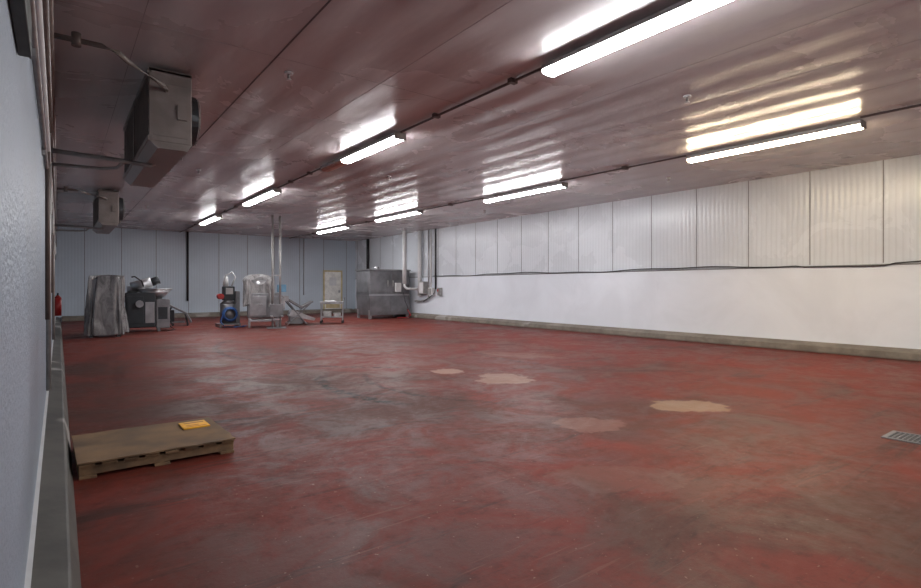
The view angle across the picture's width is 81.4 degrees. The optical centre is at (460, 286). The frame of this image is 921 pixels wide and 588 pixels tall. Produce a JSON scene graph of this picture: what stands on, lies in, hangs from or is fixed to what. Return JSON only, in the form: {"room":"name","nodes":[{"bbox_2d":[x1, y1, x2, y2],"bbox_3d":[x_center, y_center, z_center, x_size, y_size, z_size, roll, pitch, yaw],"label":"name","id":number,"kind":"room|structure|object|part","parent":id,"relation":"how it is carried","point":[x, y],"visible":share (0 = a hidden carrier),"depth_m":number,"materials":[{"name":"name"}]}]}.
{"room":"processing plant","nodes":[
{"label":"processing plant","id":0,"kind":"room"},
{"bbox_2d":[0,0,51,587],"bbox_3d":[-6.107,-0.515,7.795,0.200,3.590,30.200,0,0,-37],"label":"wall","id":1,"kind":"structure","parent":0,"point":[23,391],"depth_m":1.67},
{"bbox_2d":[8,0,56,390],"bbox_3d":[-6.284,-0.580,8.256,0.069,3.120,28.750,0,0,-37],"label":"pipe","id":2,"kind":"object","parent":1,"relation":"attached to","point":[32,20],"visible":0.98,"depth_m":3.91,"materials":[{"name":"beige metal"}]},
{"bbox_2d":[24,317,55,587],"bbox_3d":[-5.960,1.100,7.780,0.018,0.016,29.600,0,0,-37],"label":"trim","id":3,"kind":"structure","parent":1,"relation":"attached to","point":[28,576],"depth_m":2.63,"materials":[{"name":"white paint"}]},
{"bbox_2d":[31,317,80,587],"bbox_3d":[-5.956,1.191,7.908,0.177,0.178,29.800,0,0,-37],"label":"baseboard","id":4,"kind":"structure","parent":1,"relation":"attached to","point":[56,564],"depth_m":2.83,"materials":[{"name":"concrete"}]},
{"bbox_2d":[55,293,61,315],"bbox_3d":[-10.223,0.440,13.584,0.160,0.580,0.176,0,0,21],"label":"fire extinguisher","id":5,"kind":"object","parent":1,"relation":"attached to","point":[58,300],"visible":0.83,"depth_m":13.53,"materials":[{"name":"red paint"}]},
{"bbox_2d":[55,226,355,320],"bbox_3d":[-10.201,-0.515,23.481,12.100,3.590,0.200,0,0,-37],"label":"wall","id":6,"kind":"structure","parent":0,"point":[162,254],"depth_m":22.56,"materials":[{"name":"white metal"}]},
{"bbox_2d":[187,232,188,300],"bbox_3d":[-11.408,-0.864,22.374,0.080,2.888,0.079,0,0,-37],"label":"standpipe","id":7,"kind":"object","parent":6,"relation":"attached to","point":[187,232],"visible":1,"depth_m":22.35,"materials":[{"name":"black metal"}]},
{"bbox_2d":[62,309,353,321],"bbox_3d":[-10.081,1.181,23.321,11.700,0.198,0.199,0,0,-37],"label":"baseboard","id":8,"kind":"structure","parent":6,"relation":"attached to","point":[316,311],"depth_m":22.87,"materials":[{"name":"concrete"}]},
{"bbox_2d":[84,228,346,314],"bbox_3d":[-9.986,-0.615,23.520,10.734,3.390,0.016,0,0,-37],"label":"trim","id":9,"kind":"structure","parent":6,"relation":"attached to","point":[84,228],"depth_m":24.59,"materials":[{"name":"grey metal"}]},
{"bbox_2d":[303,238,303,294],"bbox_3d":[-7.433,-0.964,25.373,0.036,2.688,0.036,0,0,-37],"label":"standpipe","id":10,"kind":"object","parent":6,"relation":"attached to","point":[303,238],"visible":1,"depth_m":25.36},
{"bbox_2d":[323,270,341,308],"bbox_3d":[-6.270,0.130,26.272,1.000,1.900,0.060,0,0,-37],"label":"frame","id":11,"kind":"object","parent":6,"relation":"attached to","point":[324,271],"visible":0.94,"depth_m":25.98,"materials":[{"name":"beige metal"}]},
{"bbox_2d":[325,272,340,308],"bbox_3d":[-6.277,0.170,26.282,0.840,1.820,0.035,0,0,-37],"label":"leaf","id":12,"kind":"object","parent":6,"relation":"attached to","point":[331,292],"visible":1,"depth_m":26.29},
{"bbox_2d":[329,277,335,285],"bbox_3d":[-6.263,-0.270,26.264,0.360,0.400,0.010,0,0,-37],"label":"sign","id":13,"kind":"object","parent":12,"relation":"attached to","point":[332,280],"depth_m":26.25,"materials":[{"name":"white paper"}]},
{"bbox_2d":[326,304,339,307],"bbox_3d":[-6.263,0.880,26.264,0.720,0.300,0.010,0,0,-37],"label":"kick plate","id":14,"kind":"object","parent":12,"relation":"attached to","point":[327,305],"visible":0.64,"depth_m":26.26,"materials":[{"name":"silver metal"}]},
{"bbox_2d":[53,0,920,240],"bbox_3d":[-1.190,-2.410,11.489,12.500,0.200,30.200,0,0,-37],"label":"ceiling","id":15,"kind":"structure","parent":0,"point":[372,40],"depth_m":6.56,"materials":[{"name":"metal"}]},
{"bbox_2d":[55,186,125,233],"bbox_3d":[-8.985,-1.825,12.959,1.397,0.969,3.284,0,0,-37],"label":"cooler","id":16,"kind":"object","parent":15,"relation":"hanging from","point":[109,208],"visible":1,"depth_m":12.54,"materials":[{"name":"beige metal"}]},
{"bbox_2d":[51,31,200,187],"bbox_3d":[-3.849,-1.825,6.124,1.397,0.969,3.384,0,0,-37],"label":"cooler","id":17,"kind":"object","parent":15,"relation":"hanging from","point":[163,122],"visible":0.99,"depth_m":5.71,"materials":[{"name":"beige metal"}]},
{"bbox_3d":[-3.814,-2.245,6.641,0.400,0.030,2.600,0,0,-37],"label":"panel","id":18,"kind":"part","parent":17,"relation":"part of","materials":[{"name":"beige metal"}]},
{"bbox_2d":[199,214,221,224],"bbox_3d":[-8.312,-2.240,17.771,0.200,0.139,2.440,0,0,-37],"label":"fluorescent light","id":19,"kind":"object","parent":15,"relation":"attached to","point":[217,216],"visible":1,"depth_m":17.46,"materials":[{"name":"white paint"}]},
{"bbox_2d":[124,0,331,217],"bbox_3d":[-4.548,-2.313,8.966,0.016,0.013,29.800,0,0,-37],"label":"trim","id":20,"kind":"structure","parent":15,"relation":"attached to","point":[329,1],"depth_m":5.57,"materials":[{"name":"grey metal"}]},
{"bbox_2d":[243,188,281,205],"bbox_3d":[-4.978,-2.240,13.334,0.200,0.139,2.540,0,0,-37],"label":"fluorescent light","id":21,"kind":"object","parent":15,"relation":"attached to","point":[274,191],"visible":1,"depth_m":13.01,"materials":[{"name":"white paint"}]},
{"bbox_2d":[284,71,292,80],"bbox_3d":[-1.847,-2.265,5.754,0.090,0.085,0.089,0,0,-37],"label":"sprinkler head","id":22,"kind":"object","parent":15,"relation":"attached to","point":[288,73],"visible":1,"depth_m":5.74},
{"bbox_2d":[317,225,350,233],"bbox_3d":[-4.949,-2.240,20.736,0.200,0.139,2.740,0,0,-37],"label":"fluorescent light","id":23,"kind":"object","parent":15,"relation":"attached to","point":[342,226],"visible":1,"depth_m":20.51,"materials":[{"name":"white paint"}]},
{"bbox_2d":[180,67,540,231],"bbox_3d":[-2.725,-2.284,10.336,0.100,0.049,29.740,0,0,-37],"label":"conduit","id":24,"kind":"object","parent":15,"relation":"attached to","point":[513,81],"depth_m":6.80,"materials":[{"name":"grey metal"}]},
{"bbox_2d":[320,131,405,172],"bbox_3d":[-1.719,-2.240,8.996,0.200,0.139,2.790,0,0,-37],"label":"fluorescent light","id":25,"kind":"object","parent":15,"relation":"attached to","point":[396,137],"visible":1,"depth_m":8.66,"materials":[{"name":"white paint"}]},
{"bbox_2d":[375,209,422,221],"bbox_3d":[-1.975,-2.240,16.778,0.200,0.139,2.640,0,0,-37],"label":"fluorescent light","id":26,"kind":"object","parent":15,"relation":"attached to","point":[418,211],"visible":1,"depth_m":16.55,"materials":[{"name":"white paint"}]},
{"bbox_2d":[483,182,567,202],"bbox_3d":[1.464,-2.240,12.701,0.200,0.139,2.690,0,0,-37],"label":"fluorescent light","id":27,"kind":"object","parent":15,"relation":"attached to","point":[550,186],"visible":1,"depth_m":12.46,"materials":[{"name":"white paint"}]},
{"bbox_2d":[289,104,920,238],"bbox_3d":[0.986,-2.280,13.124,0.136,0.059,29.741,0,0,-37],"label":"conduit","id":28,"kind":"object","parent":15,"relation":"attached to","point":[918,105],"depth_m":10.19,"materials":[{"name":"grey metal"}]},
{"bbox_2d":[541,0,732,77],"bbox_3d":[1.660,-2.240,4.500,0.200,0.139,2.540,0,0,-37],"label":"fluorescent light","id":29,"kind":"object","parent":15,"relation":"attached to","point":[683,10],"visible":1,"depth_m":4.64,"materials":[{"name":"white paint"}]},
{"bbox_2d":[683,95,690,103],"bbox_3d":[2.738,-2.265,6.460,0.090,0.085,0.089,0,0,-37],"label":"sprinkler head","id":30,"kind":"object","parent":15,"relation":"attached to","point":[686,97],"visible":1,"depth_m":6.45},
{"bbox_2d":[686,119,866,162],"bbox_3d":[4.753,-2.240,8.324,0.200,0.139,2.540,0,0,-37],"label":"fluorescent light","id":31,"kind":"object","parent":15,"relation":"attached to","point":[832,129],"visible":1,"depth_m":8.08,"materials":[{"name":"translucent white plastic diffuser"},{"name":"grey plastic housing"}]},
{"bbox_2d":[61,313,920,587],"bbox_3d":[-1.190,1.380,11.489,12.500,0.200,30.200,0,0,-37],"label":"floor","id":32,"kind":"structure","parent":0,"point":[381,451],"depth_m":3.84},
{"bbox_2d":[83,275,128,337],"bbox_3d":[-9.166,0.480,13.871,0.951,1.600,0.898,0,0,-28],"label":"machine","id":33,"kind":"object","parent":32,"relation":"on","point":[105,312],"visible":1,"depth_m":13.55,"materials":[{"name":"grey fabric"}]},
{"bbox_2d":[124,276,174,331],"bbox_3d":[-9.123,0.479,15.609,1.414,1.601,0.980,0,0,-31],"label":"grinder","id":34,"kind":"object","parent":32,"relation":"on","point":[145,307],"visible":0.89,"depth_m":15.34,"materials":[{"name":"silver metal"}]},
{"bbox_3d":[-9.199,0.645,15.143,0.400,0.770,0.020,0,0,-31],"label":"panel","id":35,"kind":"part","parent":34,"relation":"part of","materials":[{"name":"paint"}]},
{"bbox_2d":[136,300,143,307],"bbox_3d":[-9.082,0.480,15.143,0.200,0.197,0.140,0,0,-31],"label":"outlet","id":36,"kind":"object","parent":34,"relation":"attached to","point":[139,303],"depth_m":15.11,"materials":[{"name":"silver metal"}]},
{"bbox_3d":[-8.897,0.730,15.329,0.230,0.600,0.015,0,0,-31],"label":"access door","id":37,"kind":"part","parent":34,"relation":"part of","materials":[{"name":"silver metal"}]},
{"bbox_2d":[138,290,170,296],"bbox_3d":[-8.990,0.190,15.725,0.880,0.220,0.880,0,0,-31],"label":"bowl","id":38,"kind":"object","parent":34,"relation":"on","point":[141,293],"depth_m":15.38,"materials":[{"name":"silver metal"}]},
{"bbox_3d":[-8.982,-0.170,15.730,0.301,0.302,0.240,0,0,-31],"label":"motor","id":39,"kind":"part","parent":34,"relation":"part of","materials":[{"name":"paint"}]},
{"bbox_2d":[158,307,167,318],"bbox_3d":[-8.641,0.755,15.533,0.240,0.350,0.010,0,0,-31],"label":"vent","id":40,"kind":"object","parent":34,"relation":"attached to","point":[162,311],"depth_m":15.53,"materials":[{"name":"metal"}]},
{"bbox_2d":[72,417,235,479],"bbox_3d":[-2.388,1.218,4.167,1.007,0.124,0.864,0,0,-38],"label":"wooden pallet","id":41,"kind":"object","parent":32,"relation":"on","point":[97,452],"visible":1,"depth_m":4.00,"materials":[{"name":"brown wood"}]},
{"bbox_2d":[183,421,206,426],"bbox_3d":[-2.245,1.157,4.522,0.150,0.002,0.155,0,0,-38],"label":"print","id":42,"kind":"object","parent":41,"relation":"on","point":[194,423],"depth_m":4.51},
{"bbox_2d":[170,304,191,325],"bbox_3d":[-9.409,0.855,17.690,0.950,0.870,0.480,0,0,-25],"label":"stand","id":43,"kind":"object","parent":32,"relation":"on","point":[172,312],"visible":0.57,"depth_m":17.58,"materials":[{"name":"silver metal"}]},
{"bbox_2d":[215,272,246,327],"bbox_3d":[-7.319,0.394,17.139,0.848,1.772,0.802,0,0,-37],"label":"pump","id":44,"kind":"object","parent":32,"relation":"on","point":[229,309],"visible":1,"depth_m":17.02,"materials":[{"name":"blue metal"}]},
{"bbox_3d":[-7.632,0.300,16.999,0.180,0.177,0.250,0,0,-37],"label":"red motor","id":45,"kind":"part","parent":44,"relation":"part of","materials":[{"name":"paint"}]},
{"bbox_3d":[-7.455,0.845,17.163,0.480,0.630,0.480,0,0,-37],"label":"tank","id":46,"kind":"part","parent":44,"relation":"part of","materials":[{"name":"silver metal"}]},
{"bbox_3d":[-7.372,0.130,17.069,0.220,0.200,0.010,0,0,-37],"label":"panel","id":47,"kind":"part","parent":44,"relation":"part of","materials":[{"name":"silver metal"}]},
{"bbox_3d":[-7.245,0.645,17.334,0.140,1.030,0.220,0,0,-37],"label":"frame","id":48,"kind":"part","parent":44,"relation":"part of","materials":[{"name":"silver metal"}]},
{"bbox_2d":[242,274,285,327],"bbox_3d":[-6.335,0.425,17.253,1.310,1.710,1.244,0,0,-23],"label":"machine","id":49,"kind":"object","parent":32,"relation":"on","point":[256,287],"visible":0.69,"depth_m":16.93,"materials":[{"name":"silver metal"}]},
{"bbox_3d":[-6.387,0.590,16.897,0.480,0.620,0.015,0,0,-23],"label":"door","id":50,"kind":"part","parent":49,"relation":"part of","materials":[{"name":"silver metal"}]},
{"bbox_3d":[-6.396,1.030,17.334,0.900,0.500,0.780,0,0,-23],"label":"frame","id":51,"kind":"part","parent":49,"relation":"part of","materials":[{"name":"silver metal"}]},
{"bbox_3d":[-5.732,0.040,17.145,0.280,0.240,0.060,0,0,-23],"label":"touch panel","id":52,"kind":"part","parent":49,"relation":"part of","materials":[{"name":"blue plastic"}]},
{"bbox_2d":[267,215,285,328],"bbox_3d":[-5.683,-0.470,16.536,0.560,3.500,0.600,0,0,-23],"label":"lift","id":53,"kind":"object","parent":32,"relation":"on","point":[276,308],"visible":1,"depth_m":16.59,"materials":[{"name":"silver metal"}]},
{"bbox_3d":[-5.715,1.265,16.615,0.560,0.030,0.430,0,0,-23],"label":"plate","id":54,"kind":"part","parent":53,"relation":"part of","materials":[{"name":"silver metal"}]},
{"bbox_2d":[281,295,315,324],"bbox_3d":[-5.591,0.792,18.427,1.100,1.004,0.600,0,0,-25],"label":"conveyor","id":55,"kind":"object","parent":32,"relation":"on","point":[294,317],"visible":0.88,"depth_m":18.22,"materials":[{"name":"silver metal"}]},
{"bbox_2d":[320,297,344,322],"bbox_3d":[-4.559,0.823,19.080,0.868,0.911,0.560,0,0,-11],"label":"cart","id":56,"kind":"object","parent":32,"relation":"on","point":[326,314],"visible":1,"depth_m":18.86,"materials":[{"name":"metal"}]},
{"bbox_2d":[355,267,410,318],"bbox_3d":[-3.127,0.220,22.180,1.988,2.120,1.560,0,0,-37],"label":"washer","id":57,"kind":"object","parent":32,"relation":"on","point":[378,291],"visible":0.99,"depth_m":21.73,"materials":[{"name":"metal"}]},
{"bbox_3d":[-3.982,-0.185,21.712,0.020,0.830,1.000,0,0,-37],"label":"door","id":58,"kind":"part","parent":57,"relation":"part of","materials":[{"name":"silver metal"}]},
{"bbox_3d":[-3.230,-0.695,22.277,1.940,0.050,1.280,0,0,-37],"label":"lid","id":59,"kind":"part","parent":57,"relation":"part of","materials":[{"name":"silver metal"}]},
{"bbox_3d":[-2.564,0.015,21.940,0.260,0.370,0.100,0,0,-37],"label":"control panel","id":60,"kind":"part","parent":57,"relation":"part of","materials":[{"name":"white paint"}]},
{"bbox_2d":[881,430,920,444],"bbox_3d":[3.812,1.276,4.515,0.340,0.008,0.340,0,0,-37],"label":"floor drain","id":61,"kind":"object","parent":32,"relation":"on","point":[894,435],"visible":1,"depth_m":4.54,"materials":[{"name":"silver metal"}]},
{"bbox_2d":[355,154,920,348],"bbox_3d":[3.718,-0.515,15.177,0.220,3.590,30.200,0,0,-37],"label":"wall","id":62,"kind":"structure","parent":0,"point":[876,305],"depth_m":12.13,"materials":[{"name":"white metal"}]},
{"bbox_2d":[366,239,368,268],"bbox_3d":[-4.467,-1.539,25.788,0.140,1.538,0.138,0,0,-37],"label":"standpipe","id":63,"kind":"object","parent":62,"relation":"attached to","point":[367,240],"visible":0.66,"depth_m":25.73,"materials":[{"name":"black metal"}]},
{"bbox_2d":[402,229,436,301],"bbox_3d":[-1.691,-0.849,21.536,0.780,2.918,1.534,0,0,-37],"label":"pipes","id":64,"kind":"object","parent":62,"relation":"attached to","point":[423,287],"visible":1,"depth_m":21.74,"materials":[{"name":"white paint"}]},
{"bbox_3d":[-1.595,0.030,21.679,0.015,0.440,0.260,0,0,-37],"label":"panel","id":65,"kind":"part","parent":64,"relation":"part of","materials":[{"name":"white paint"}]},
{"bbox_2d":[437,288,441,294],"bbox_3d":[-0.823,0.180,20.896,0.160,0.300,0.200,0,0,-37],"label":"switch","id":66,"kind":"object","parent":62,"relation":"attached to","point":[439,290],"visible":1,"depth_m":20.83,"materials":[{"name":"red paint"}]},
{"bbox_2d":[56,0,920,238],"bbox_3d":[-1.190,-2.314,11.489,12.100,0.011,29.800,0,0,-37],"label":"trim","id":67,"kind":"structure","parent":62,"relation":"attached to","point":[56,0],"depth_m":7.04,"materials":[{"name":"grey metal"}]},
{"bbox_2d":[357,160,883,274],"bbox_3d":[3.408,-1.375,15.444,0.016,1.870,28.578,0,0,-37],"label":"trim","id":68,"kind":"structure","parent":62,"relation":"attached to","point":[883,160],"depth_m":13.53,"materials":[{"name":"grey metal"}]},
{"bbox_2d":[353,308,920,361],"bbox_3d":[3.559,1.182,15.057,0.179,0.196,29.800,0,0,-37],"label":"baseboard","id":69,"kind":"structure","parent":62,"relation":"attached to","point":[907,354],"depth_m":12.06,"materials":[{"name":"concrete"}]},
{"bbox_2d":[409,263,920,277],"bbox_3d":[3.632,-0.407,15.113,0.035,0.025,29.800,0,0,-37],"label":"trim","id":70,"kind":"structure","parent":62,"relation":"attached to","point":[898,263],"depth_m":12.73,"materials":[{"name":"grey metal"}]},
{"bbox_2d":[444,260,920,275],"bbox_3d":[5.681,-0.430,12.337,0.024,0.109,22.501,0,0,-37],"label":"cable","id":71,"kind":"object","parent":62,"relation":"attached to","point":[920,260],"visible":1,"depth_m":11.99,"materials":[{"name":"black rubber"}]}
]}

